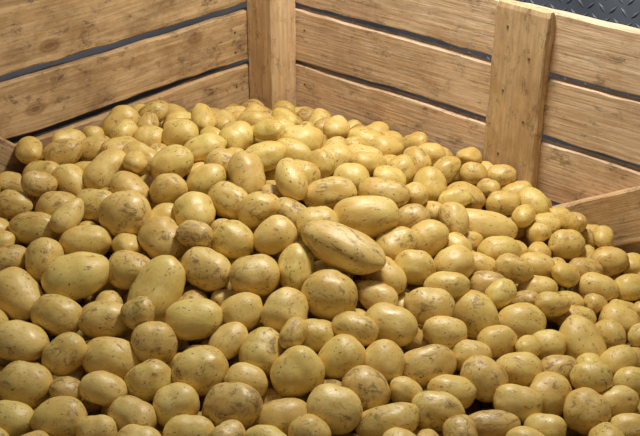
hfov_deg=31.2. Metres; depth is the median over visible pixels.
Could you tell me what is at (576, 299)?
potato
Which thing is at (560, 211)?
potato
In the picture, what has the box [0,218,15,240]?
potato
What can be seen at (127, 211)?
potato
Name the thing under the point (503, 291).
potato
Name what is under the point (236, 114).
potato
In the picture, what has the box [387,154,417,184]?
potato
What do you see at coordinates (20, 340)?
potato
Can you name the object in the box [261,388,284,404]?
potato
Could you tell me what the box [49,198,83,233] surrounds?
potato
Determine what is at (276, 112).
potato
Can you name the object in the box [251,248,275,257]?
potato
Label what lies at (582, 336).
potato
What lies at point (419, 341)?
potato
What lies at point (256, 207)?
potato
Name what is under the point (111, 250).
potato
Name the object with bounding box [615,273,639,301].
potato
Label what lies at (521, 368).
potato
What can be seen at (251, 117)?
potato
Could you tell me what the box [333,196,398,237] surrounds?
potato
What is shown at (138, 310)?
potato
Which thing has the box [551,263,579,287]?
potato
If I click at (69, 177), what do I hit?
potato
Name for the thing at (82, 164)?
potato
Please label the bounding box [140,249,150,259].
potato
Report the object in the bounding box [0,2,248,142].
wall
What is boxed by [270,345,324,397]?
potato
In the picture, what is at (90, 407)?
potato
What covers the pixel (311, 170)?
potato
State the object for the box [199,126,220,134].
potato
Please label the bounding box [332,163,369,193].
potato
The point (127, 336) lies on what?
potato
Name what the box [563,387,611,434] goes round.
potato
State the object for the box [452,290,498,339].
potato
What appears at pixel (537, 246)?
potato
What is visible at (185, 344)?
potato
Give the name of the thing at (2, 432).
potato
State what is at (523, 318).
potato
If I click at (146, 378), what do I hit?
potato
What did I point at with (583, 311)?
potato
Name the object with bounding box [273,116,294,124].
potato
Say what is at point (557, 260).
potato
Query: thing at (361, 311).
potato
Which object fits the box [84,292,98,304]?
potato
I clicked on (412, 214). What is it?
potato
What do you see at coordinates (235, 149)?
potato
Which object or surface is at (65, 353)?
potato
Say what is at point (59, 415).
potato
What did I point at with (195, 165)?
potato
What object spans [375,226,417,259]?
potato
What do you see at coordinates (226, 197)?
potato
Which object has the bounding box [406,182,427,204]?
potato
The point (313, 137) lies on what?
potato
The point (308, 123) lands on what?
potato
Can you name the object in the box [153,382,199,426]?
potato
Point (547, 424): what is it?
potato
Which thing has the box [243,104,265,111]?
potato
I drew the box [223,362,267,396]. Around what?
potato
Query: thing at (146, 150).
potato
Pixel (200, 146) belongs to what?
potato
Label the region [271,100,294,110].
potato
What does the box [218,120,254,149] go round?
potato
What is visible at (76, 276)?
potato
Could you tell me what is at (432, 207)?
potato
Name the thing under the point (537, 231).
potato
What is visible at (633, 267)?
potato
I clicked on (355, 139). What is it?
potato
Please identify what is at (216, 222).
potato
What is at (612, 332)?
potato
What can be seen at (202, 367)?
potato
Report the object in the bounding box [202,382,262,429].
potato
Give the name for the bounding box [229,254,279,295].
potato
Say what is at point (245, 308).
potato
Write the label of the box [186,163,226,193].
potato
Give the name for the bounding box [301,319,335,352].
potato
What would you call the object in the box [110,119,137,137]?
potato
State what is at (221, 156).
potato
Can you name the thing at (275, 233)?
potato
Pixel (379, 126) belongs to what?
potato
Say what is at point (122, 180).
potato
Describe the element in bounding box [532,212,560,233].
potato
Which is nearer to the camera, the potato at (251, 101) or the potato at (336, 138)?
the potato at (336, 138)
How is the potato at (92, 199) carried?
on the heap
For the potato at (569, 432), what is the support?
on the heap
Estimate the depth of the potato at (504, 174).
1.93 m
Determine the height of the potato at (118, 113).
0.065 m
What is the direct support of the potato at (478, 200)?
on the heap
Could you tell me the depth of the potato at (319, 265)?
1.65 m
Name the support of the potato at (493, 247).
on the heap
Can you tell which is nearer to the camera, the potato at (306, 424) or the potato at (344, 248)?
the potato at (306, 424)
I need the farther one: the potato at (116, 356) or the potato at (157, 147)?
the potato at (157, 147)
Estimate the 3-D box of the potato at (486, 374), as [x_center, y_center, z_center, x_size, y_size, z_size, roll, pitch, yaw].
[0.218,0.214,1.529,0.065,0.060,0.056,13,30,23]
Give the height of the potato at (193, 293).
0.037 m
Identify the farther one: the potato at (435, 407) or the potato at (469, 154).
the potato at (469, 154)
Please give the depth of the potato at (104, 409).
1.50 m
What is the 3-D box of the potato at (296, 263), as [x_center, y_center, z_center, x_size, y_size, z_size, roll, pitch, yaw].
[-0.035,0.070,1.636,0.053,0.059,0.063,3,27,5]
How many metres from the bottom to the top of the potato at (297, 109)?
0.051 m
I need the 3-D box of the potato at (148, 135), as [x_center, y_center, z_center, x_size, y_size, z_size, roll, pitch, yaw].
[-0.285,-0.132,1.921,0.056,0.044,0.044,-3,27,-5]
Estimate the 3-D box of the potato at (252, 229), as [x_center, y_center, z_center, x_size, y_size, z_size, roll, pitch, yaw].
[-0.107,0.018,1.731,0.045,0.040,0.037,-2,27,-3]
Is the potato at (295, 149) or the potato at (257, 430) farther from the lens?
the potato at (295, 149)
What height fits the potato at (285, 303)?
0.067 m
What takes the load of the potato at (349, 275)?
on the heap
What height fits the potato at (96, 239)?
0.048 m
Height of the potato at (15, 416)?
0.044 m
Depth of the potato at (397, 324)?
1.56 m
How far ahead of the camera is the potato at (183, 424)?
1.42 m
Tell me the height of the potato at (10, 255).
0.046 m
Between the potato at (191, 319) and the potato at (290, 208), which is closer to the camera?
the potato at (191, 319)
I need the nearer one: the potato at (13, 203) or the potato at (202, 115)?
the potato at (13, 203)
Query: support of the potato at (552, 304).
on the heap
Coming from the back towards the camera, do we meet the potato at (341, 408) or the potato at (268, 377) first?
the potato at (268, 377)
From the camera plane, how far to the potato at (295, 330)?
1.51 m
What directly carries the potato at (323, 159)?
on the heap
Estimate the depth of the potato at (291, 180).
1.73 m
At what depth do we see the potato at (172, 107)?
2.08 m
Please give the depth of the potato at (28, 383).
1.48 m
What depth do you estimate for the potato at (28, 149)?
1.85 m
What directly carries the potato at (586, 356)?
on the heap
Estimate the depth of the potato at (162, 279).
1.59 m
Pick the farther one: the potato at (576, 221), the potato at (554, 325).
the potato at (576, 221)
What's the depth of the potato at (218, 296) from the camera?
1.61 m
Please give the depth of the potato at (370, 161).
1.85 m
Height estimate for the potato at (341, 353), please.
0.060 m
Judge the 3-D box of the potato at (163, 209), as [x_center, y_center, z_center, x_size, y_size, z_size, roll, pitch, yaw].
[-0.241,0.008,1.732,0.065,0.056,0.045,-19,33,-33]
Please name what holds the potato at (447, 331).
on the heap
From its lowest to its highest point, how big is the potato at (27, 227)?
0.049 m
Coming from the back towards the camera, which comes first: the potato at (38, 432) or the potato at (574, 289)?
the potato at (574, 289)
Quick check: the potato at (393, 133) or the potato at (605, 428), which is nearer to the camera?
the potato at (605, 428)
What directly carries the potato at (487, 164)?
on the heap
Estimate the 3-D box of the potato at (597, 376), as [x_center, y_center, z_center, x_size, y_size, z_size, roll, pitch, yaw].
[0.362,0.213,1.533,0.057,0.040,0.041,3,27,5]
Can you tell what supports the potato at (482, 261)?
on the heap
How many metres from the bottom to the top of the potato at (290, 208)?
0.053 m
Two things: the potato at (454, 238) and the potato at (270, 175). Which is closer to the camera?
the potato at (454, 238)
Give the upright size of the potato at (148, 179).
0.036 m
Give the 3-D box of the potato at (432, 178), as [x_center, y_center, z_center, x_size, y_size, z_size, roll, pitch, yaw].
[0.177,-0.051,1.866,0.056,0.066,0.062,-17,32,-30]
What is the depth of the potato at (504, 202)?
1.86 m
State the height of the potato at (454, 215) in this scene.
0.047 m
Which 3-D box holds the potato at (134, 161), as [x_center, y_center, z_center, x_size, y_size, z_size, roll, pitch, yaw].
[-0.290,-0.088,1.805,0.039,0.036,0.055,2,27,3]
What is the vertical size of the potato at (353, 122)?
0.041 m
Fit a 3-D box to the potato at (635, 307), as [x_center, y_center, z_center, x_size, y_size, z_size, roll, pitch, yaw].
[0.484,0.143,1.704,0.046,0.041,0.034,4,27,8]
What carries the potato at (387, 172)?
on the heap
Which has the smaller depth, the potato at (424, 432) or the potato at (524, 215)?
the potato at (424, 432)
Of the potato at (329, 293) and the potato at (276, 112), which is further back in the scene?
the potato at (276, 112)
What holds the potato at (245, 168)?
on the heap
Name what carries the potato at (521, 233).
on the heap
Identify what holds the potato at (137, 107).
on the heap
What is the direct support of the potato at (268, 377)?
on the heap
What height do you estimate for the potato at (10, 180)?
0.043 m
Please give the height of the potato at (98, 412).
0.041 m
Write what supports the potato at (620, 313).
on the heap
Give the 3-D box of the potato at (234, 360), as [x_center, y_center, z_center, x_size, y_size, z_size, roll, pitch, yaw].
[-0.118,0.211,1.587,0.051,0.045,0.041,8,28,14]
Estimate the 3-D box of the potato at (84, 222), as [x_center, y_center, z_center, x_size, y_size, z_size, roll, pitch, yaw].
[-0.349,0.022,1.744,0.040,0.045,0.058,6,28,12]
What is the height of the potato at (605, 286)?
0.046 m
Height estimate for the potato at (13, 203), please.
0.043 m
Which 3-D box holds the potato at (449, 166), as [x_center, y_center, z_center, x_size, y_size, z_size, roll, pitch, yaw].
[0.211,-0.079,1.929,0.057,0.047,0.041,-18,32,-31]
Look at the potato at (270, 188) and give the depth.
1.75 m
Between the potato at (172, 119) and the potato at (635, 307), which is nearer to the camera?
the potato at (635, 307)
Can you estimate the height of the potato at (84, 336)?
0.037 m
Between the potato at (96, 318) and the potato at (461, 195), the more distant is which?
the potato at (461, 195)
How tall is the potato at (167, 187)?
0.050 m
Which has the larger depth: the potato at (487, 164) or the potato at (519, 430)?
the potato at (487, 164)
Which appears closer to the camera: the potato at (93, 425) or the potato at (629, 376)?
the potato at (93, 425)
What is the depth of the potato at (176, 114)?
2.01 m
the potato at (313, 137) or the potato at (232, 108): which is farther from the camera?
the potato at (232, 108)
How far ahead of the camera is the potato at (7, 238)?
1.70 m
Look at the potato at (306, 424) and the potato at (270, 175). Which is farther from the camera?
the potato at (270, 175)
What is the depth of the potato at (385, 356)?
1.51 m
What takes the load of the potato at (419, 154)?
on the heap
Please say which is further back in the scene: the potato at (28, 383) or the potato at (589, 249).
the potato at (589, 249)
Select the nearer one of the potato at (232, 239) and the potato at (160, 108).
the potato at (232, 239)
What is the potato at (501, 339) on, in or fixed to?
on the heap
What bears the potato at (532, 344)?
on the heap
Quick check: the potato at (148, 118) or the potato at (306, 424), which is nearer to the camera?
the potato at (306, 424)
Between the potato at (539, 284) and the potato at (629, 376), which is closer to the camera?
the potato at (629, 376)
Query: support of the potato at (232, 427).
on the heap
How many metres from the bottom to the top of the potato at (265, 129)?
0.036 m
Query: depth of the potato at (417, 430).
1.46 m
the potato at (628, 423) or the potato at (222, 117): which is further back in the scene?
the potato at (222, 117)
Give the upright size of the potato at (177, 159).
0.057 m
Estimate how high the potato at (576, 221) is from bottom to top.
0.042 m
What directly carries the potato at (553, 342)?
on the heap
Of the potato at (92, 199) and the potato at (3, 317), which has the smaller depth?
the potato at (3, 317)
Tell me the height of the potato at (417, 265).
0.052 m
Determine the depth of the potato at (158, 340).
1.52 m
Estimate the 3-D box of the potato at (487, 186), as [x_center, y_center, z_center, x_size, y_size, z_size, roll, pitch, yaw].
[0.280,-0.049,1.901,0.040,0.032,0.031,14,30,25]
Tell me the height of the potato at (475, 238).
0.034 m
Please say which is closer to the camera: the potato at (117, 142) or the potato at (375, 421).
the potato at (375, 421)
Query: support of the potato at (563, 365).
on the heap
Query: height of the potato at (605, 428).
0.045 m
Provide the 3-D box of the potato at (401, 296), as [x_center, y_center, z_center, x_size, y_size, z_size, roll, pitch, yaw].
[0.118,0.127,1.656,0.044,0.042,0.062,4,28,9]
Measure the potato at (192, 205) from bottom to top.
0.059 m
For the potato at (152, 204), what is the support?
on the heap
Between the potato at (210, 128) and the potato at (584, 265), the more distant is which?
the potato at (210, 128)
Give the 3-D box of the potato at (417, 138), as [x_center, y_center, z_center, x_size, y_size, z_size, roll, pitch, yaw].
[0.164,-0.131,2.013,0.054,0.044,0.036,14,30,26]
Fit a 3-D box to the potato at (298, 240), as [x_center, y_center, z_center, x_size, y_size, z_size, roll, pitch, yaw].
[-0.038,0.050,1.693,0.056,0.049,0.042,-10,29,-18]
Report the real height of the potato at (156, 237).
0.065 m
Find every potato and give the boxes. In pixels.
[0,171,22,191]
[0,189,32,218]
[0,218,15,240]
[0,231,15,246]
[0,245,26,270]
[0,267,43,320]
[0,309,8,323]
[0,320,49,361]
[0,358,13,366]
[0,360,52,408]
[0,400,33,435]
[0,428,8,435]
[8,212,58,243]
[15,136,42,163]
[20,170,57,196]
[21,430,48,435]
[22,160,58,175]
[22,191,39,210]
[25,237,63,282]
[30,294,81,335]
[30,396,87,435]
[36,191,75,215]
[41,252,108,300]
[41,332,86,376]
[43,138,81,164]
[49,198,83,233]
[49,376,81,400]
[51,128,85,141]
[52,164,85,195]
[59,225,111,254]
[68,365,86,380]
[75,161,90,170]
[75,188,111,224]
[75,414,118,435]
[77,221,100,225]
[77,330,92,340]
[78,300,129,338]
[79,370,127,406]
[80,134,109,160]
[81,398,100,412]
[82,125,104,137]
[82,336,140,379]
[83,148,126,188]
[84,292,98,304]
[87,408,100,415]
[95,290,122,303]
[98,190,151,236]
[98,281,128,299]
[101,105,140,138]
[101,136,136,151]
[101,393,129,414]
[107,395,157,430]
[108,250,149,289]
[109,236,114,252]
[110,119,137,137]
[110,171,149,201]
[111,233,141,252]
[116,329,132,341]
[116,424,160,435]
[120,296,154,329]
[123,141,156,175]
[123,150,147,173]
[123,292,128,304]
[124,358,172,401]
[127,255,185,321]
[130,321,177,362]
[132,104,144,111]
[132,126,163,145]
[137,112,158,127]
[138,100,168,122]
[138,216,188,258]
[140,174,153,188]
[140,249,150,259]
[149,143,166,151]
[149,173,188,203]
[149,198,157,209]
[150,144,193,178]
[151,203,176,223]
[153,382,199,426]
[162,111,190,127]
[162,118,191,128]
[162,120,198,145]
[163,414,214,435]
[164,298,222,340]
[166,352,181,369]
[168,103,186,113]
[171,345,228,395]
[173,191,215,225]
[175,220,212,247]
[177,339,183,349]
[177,340,188,351]
[178,289,207,300]
[180,246,230,290]
[182,284,209,296]
[184,132,226,163]
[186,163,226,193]
[187,162,203,177]
[191,103,215,132]
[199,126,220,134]
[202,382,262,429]
[204,148,235,179]
[207,181,247,219]
[208,322,247,359]
[210,218,228,229]
[210,289,237,305]
[210,419,245,435]
[211,220,254,258]
[214,110,235,129]
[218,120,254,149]
[220,292,262,330]
[223,259,236,291]
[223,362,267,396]
[225,106,245,112]
[227,355,238,367]
[228,147,242,151]
[228,150,265,193]
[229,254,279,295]
[232,111,242,120]
[237,110,266,125]
[237,191,279,227]
[238,219,257,234]
[239,327,284,376]
[242,99,263,107]
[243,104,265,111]
[245,425,286,435]
[246,141,285,171]
[251,125,263,143]
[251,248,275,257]
[252,119,284,140]
[253,215,296,254]
[254,398,307,435]
[255,320,263,328]
[260,184,283,197]
[260,287,308,333]
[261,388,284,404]
[263,112,273,118]
[265,168,275,179]
[266,180,275,184]
[267,376,272,387]
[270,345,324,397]
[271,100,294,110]
[271,108,297,124]
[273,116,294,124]
[275,158,307,200]
[276,138,310,159]
[276,197,306,233]
[276,234,304,260]
[278,243,314,290]
[279,316,308,348]
[282,125,323,150]
[288,414,330,435]
[295,106,309,112]
[295,159,320,184]
[296,108,313,120]
[296,206,338,237]
[299,121,314,126]
[301,220,385,274]
[301,269,357,321]
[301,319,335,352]
[303,149,334,178]
[303,176,356,208]
[306,383,362,434]
[308,108,330,123]
[314,117,330,133]
[314,260,340,272]
[318,334,366,381]
[321,136,347,147]
[321,142,351,175]
[322,378,340,385]
[323,115,350,138]
[331,311,378,346]
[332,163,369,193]
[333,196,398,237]
[341,271,352,279]
[341,365,390,410]
[345,126,381,145]
[346,136,366,145]
[348,119,361,127]
[348,143,382,154]
[350,151,386,174]
[354,308,366,314]
[355,402,418,435]
[356,280,397,309]
[358,177,410,207]
[364,339,404,384]
[365,302,417,346]
[366,121,389,131]
[366,256,406,293]
[369,135,404,155]
[372,154,395,175]
[373,165,405,184]
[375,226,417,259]
[381,130,402,153]
[382,427,415,435]
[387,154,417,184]
[389,376,422,402]
[394,249,435,284]
[395,203,430,228]
[398,291,408,307]
[401,131,427,152]
[401,325,429,351]
[402,344,456,388]
[403,146,431,169]
[403,287,454,324]
[404,284,422,291]
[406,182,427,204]
[411,219,448,256]
[411,391,464,431]
[412,428,421,435]
[413,166,446,201]
[417,429,438,435]
[419,142,445,165]
[422,316,466,349]
[423,201,441,220]
[423,271,469,298]
[427,374,476,408]
[432,156,460,183]
[433,244,474,277]
[438,187,471,206]
[438,202,468,234]
[442,146,452,155]
[442,414,477,435]
[443,232,471,250]
[447,181,485,208]
[450,167,460,182]
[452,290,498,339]
[452,339,491,370]
[456,147,481,165]
[459,162,487,184]
[460,355,508,402]
[464,231,483,251]
[466,208,517,238]
[468,270,504,292]
[468,410,520,435]
[472,252,495,273]
[476,178,500,197]
[477,236,521,260]
[477,325,517,358]
[480,161,492,169]
[484,278,516,308]
[485,190,520,215]
[487,164,516,186]
[493,384,542,423]
[494,253,533,283]
[496,352,542,386]
[498,302,546,338]
[501,181,531,193]
[506,426,543,435]
[507,215,527,239]
[509,290,537,304]
[511,204,535,227]
[515,335,541,355]
[516,240,527,253]
[517,236,531,247]
[518,187,549,214]
[518,275,557,293]
[520,252,555,277]
[524,413,566,435]
[526,222,551,242]
[527,241,550,256]
[529,371,572,415]
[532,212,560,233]
[533,329,566,359]
[535,291,570,316]
[541,355,577,384]
[546,291,584,321]
[546,319,559,329]
[548,229,585,259]
[549,207,569,228]
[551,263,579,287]
[552,257,565,263]
[556,305,596,326]
[559,315,606,358]
[560,416,579,435]
[561,212,587,232]
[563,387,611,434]
[567,284,577,292]
[568,257,603,276]
[570,361,612,392]
[576,353,603,362]
[577,272,619,302]
[578,244,595,257]
[581,224,598,248]
[583,293,607,315]
[588,422,624,435]
[590,246,628,276]
[592,225,613,246]
[595,319,625,348]
[598,303,639,340]
[600,345,637,376]
[600,385,639,417]
[608,299,633,308]
[609,413,639,435]
[613,366,639,396]
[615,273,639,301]
[623,252,639,273]
[627,323,639,347]
[631,301,639,316]
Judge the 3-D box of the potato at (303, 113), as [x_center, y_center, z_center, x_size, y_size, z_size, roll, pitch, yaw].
[-0.016,-0.184,2.141,0.057,0.044,0.043,-8,28,-14]
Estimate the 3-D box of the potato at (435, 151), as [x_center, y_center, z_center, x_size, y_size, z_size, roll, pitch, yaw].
[0.190,-0.110,1.980,0.053,0.039,0.042,2,27,4]
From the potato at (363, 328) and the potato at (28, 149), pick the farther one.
the potato at (28, 149)
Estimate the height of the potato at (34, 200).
0.046 m
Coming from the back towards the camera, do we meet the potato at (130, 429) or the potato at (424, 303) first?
the potato at (424, 303)
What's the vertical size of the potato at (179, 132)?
0.049 m
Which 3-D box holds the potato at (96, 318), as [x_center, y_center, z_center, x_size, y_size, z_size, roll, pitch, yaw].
[-0.295,0.140,1.581,0.078,0.050,0.054,-6,28,-11]
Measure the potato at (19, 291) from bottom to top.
0.064 m
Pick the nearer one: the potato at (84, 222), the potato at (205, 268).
the potato at (205, 268)
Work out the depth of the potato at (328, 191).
1.74 m
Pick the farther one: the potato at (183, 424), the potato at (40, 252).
the potato at (40, 252)
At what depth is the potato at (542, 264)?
1.74 m
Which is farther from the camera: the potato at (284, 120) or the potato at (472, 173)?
the potato at (284, 120)
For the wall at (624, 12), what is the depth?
2.12 m
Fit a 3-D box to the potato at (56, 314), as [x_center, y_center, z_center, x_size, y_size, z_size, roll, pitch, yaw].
[-0.364,0.134,1.584,0.077,0.055,0.055,9,29,17]
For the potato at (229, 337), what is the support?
on the heap
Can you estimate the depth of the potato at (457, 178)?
1.97 m
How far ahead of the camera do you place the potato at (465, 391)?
1.50 m
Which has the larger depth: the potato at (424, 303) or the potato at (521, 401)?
the potato at (424, 303)
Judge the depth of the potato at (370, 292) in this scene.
1.60 m
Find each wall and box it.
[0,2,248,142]
[295,0,639,204]
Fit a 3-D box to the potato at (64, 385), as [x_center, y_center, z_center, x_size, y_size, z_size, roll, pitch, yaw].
[-0.329,0.225,1.489,0.044,0.043,0.052,-6,28,-12]
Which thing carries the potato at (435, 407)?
on the heap
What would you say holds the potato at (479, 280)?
on the heap
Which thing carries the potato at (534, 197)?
on the heap
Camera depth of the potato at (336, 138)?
1.92 m
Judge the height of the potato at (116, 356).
0.058 m
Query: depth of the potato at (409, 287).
1.71 m
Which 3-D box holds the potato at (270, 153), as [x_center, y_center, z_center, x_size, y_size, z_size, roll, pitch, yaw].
[-0.091,-0.097,1.840,0.075,0.048,0.050,-8,28,-16]
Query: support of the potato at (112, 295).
on the heap
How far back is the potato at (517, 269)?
1.70 m
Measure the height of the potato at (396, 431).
0.045 m
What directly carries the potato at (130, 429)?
on the heap
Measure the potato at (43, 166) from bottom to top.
0.046 m
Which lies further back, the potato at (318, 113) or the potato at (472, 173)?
the potato at (318, 113)
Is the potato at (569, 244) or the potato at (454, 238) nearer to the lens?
the potato at (454, 238)
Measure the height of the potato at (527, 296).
0.036 m
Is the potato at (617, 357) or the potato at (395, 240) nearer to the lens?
the potato at (617, 357)
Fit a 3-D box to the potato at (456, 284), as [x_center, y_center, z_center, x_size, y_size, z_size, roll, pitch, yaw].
[0.181,0.097,1.644,0.066,0.041,0.040,2,27,3]
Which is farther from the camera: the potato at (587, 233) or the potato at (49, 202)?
the potato at (587, 233)
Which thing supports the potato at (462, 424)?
on the heap
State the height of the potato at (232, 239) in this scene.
0.053 m
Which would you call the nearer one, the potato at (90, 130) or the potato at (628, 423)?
the potato at (628, 423)
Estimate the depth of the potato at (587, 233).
1.85 m
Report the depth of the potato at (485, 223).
1.80 m
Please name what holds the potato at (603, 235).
on the heap
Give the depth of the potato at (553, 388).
1.51 m
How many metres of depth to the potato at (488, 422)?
1.45 m
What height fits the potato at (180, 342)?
0.040 m
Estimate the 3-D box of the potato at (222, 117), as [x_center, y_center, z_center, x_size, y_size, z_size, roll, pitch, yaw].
[-0.166,-0.162,1.985,0.044,0.046,0.054,-11,29,-21]
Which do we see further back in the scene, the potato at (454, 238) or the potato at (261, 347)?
the potato at (454, 238)
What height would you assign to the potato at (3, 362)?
0.036 m
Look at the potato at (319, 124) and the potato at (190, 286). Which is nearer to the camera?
the potato at (190, 286)
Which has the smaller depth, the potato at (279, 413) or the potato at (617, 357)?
the potato at (279, 413)
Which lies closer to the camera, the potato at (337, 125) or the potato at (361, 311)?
the potato at (361, 311)
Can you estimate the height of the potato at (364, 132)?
0.056 m
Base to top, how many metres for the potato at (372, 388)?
0.052 m
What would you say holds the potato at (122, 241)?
on the heap
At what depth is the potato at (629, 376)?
1.55 m
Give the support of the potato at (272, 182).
on the heap
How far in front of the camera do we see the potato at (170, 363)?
1.54 m
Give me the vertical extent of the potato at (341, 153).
0.049 m
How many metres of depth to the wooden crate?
1.97 m
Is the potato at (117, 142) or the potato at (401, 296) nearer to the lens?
the potato at (401, 296)
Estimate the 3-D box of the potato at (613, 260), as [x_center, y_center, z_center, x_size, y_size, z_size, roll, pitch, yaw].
[0.456,0.068,1.810,0.063,0.044,0.046,-4,27,-7]
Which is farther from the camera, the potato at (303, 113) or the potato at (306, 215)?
the potato at (303, 113)
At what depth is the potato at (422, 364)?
1.52 m
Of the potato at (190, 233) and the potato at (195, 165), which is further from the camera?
the potato at (195, 165)
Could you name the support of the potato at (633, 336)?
on the heap
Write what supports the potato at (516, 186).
on the heap
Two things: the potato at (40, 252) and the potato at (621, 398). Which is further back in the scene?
the potato at (40, 252)
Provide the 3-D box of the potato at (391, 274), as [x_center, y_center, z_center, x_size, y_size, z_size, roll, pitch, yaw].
[0.096,0.082,1.647,0.065,0.050,0.046,23,35,38]
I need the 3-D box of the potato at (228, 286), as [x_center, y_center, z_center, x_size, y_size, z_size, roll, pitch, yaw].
[-0.123,0.087,1.661,0.040,0.041,0.062,3,27,6]
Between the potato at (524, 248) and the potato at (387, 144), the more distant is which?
the potato at (387, 144)
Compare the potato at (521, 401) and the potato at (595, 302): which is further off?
the potato at (595, 302)
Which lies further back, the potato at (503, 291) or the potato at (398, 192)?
the potato at (398, 192)
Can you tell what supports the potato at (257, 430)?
on the heap
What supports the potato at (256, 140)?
on the heap
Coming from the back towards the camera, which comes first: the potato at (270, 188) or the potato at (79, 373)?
the potato at (270, 188)
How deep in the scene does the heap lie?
1.67 m
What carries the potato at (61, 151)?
on the heap
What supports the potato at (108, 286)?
on the heap
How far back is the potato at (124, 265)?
1.63 m
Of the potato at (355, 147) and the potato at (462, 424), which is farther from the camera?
the potato at (355, 147)
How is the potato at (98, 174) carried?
on the heap
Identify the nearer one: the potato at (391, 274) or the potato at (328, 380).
the potato at (328, 380)
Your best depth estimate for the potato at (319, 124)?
2.04 m
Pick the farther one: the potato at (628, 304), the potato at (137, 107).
the potato at (137, 107)
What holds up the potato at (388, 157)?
on the heap
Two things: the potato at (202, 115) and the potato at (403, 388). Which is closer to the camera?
the potato at (403, 388)
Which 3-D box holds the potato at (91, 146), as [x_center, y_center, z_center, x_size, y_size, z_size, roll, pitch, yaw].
[-0.372,-0.113,1.905,0.062,0.048,0.047,-4,28,-8]
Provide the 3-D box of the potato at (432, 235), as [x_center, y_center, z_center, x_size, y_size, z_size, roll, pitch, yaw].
[0.163,0.032,1.732,0.066,0.057,0.054,-6,28,-11]
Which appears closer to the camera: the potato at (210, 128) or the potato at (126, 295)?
the potato at (126, 295)
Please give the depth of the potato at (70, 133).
1.91 m
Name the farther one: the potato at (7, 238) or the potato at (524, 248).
the potato at (524, 248)
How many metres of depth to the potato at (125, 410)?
1.43 m
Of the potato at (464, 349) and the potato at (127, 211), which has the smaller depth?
the potato at (464, 349)
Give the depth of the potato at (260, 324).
1.60 m
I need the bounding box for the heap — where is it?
[0,104,639,435]
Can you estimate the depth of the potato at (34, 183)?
1.78 m
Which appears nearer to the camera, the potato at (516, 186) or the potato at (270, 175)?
the potato at (270, 175)
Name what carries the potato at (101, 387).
on the heap
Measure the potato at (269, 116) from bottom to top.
0.047 m
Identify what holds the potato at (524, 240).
on the heap
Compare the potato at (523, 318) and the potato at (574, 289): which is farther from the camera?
the potato at (574, 289)
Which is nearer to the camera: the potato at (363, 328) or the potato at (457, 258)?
the potato at (363, 328)
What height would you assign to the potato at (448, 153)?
0.040 m
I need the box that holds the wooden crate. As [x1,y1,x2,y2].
[0,0,639,272]
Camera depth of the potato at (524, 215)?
1.82 m

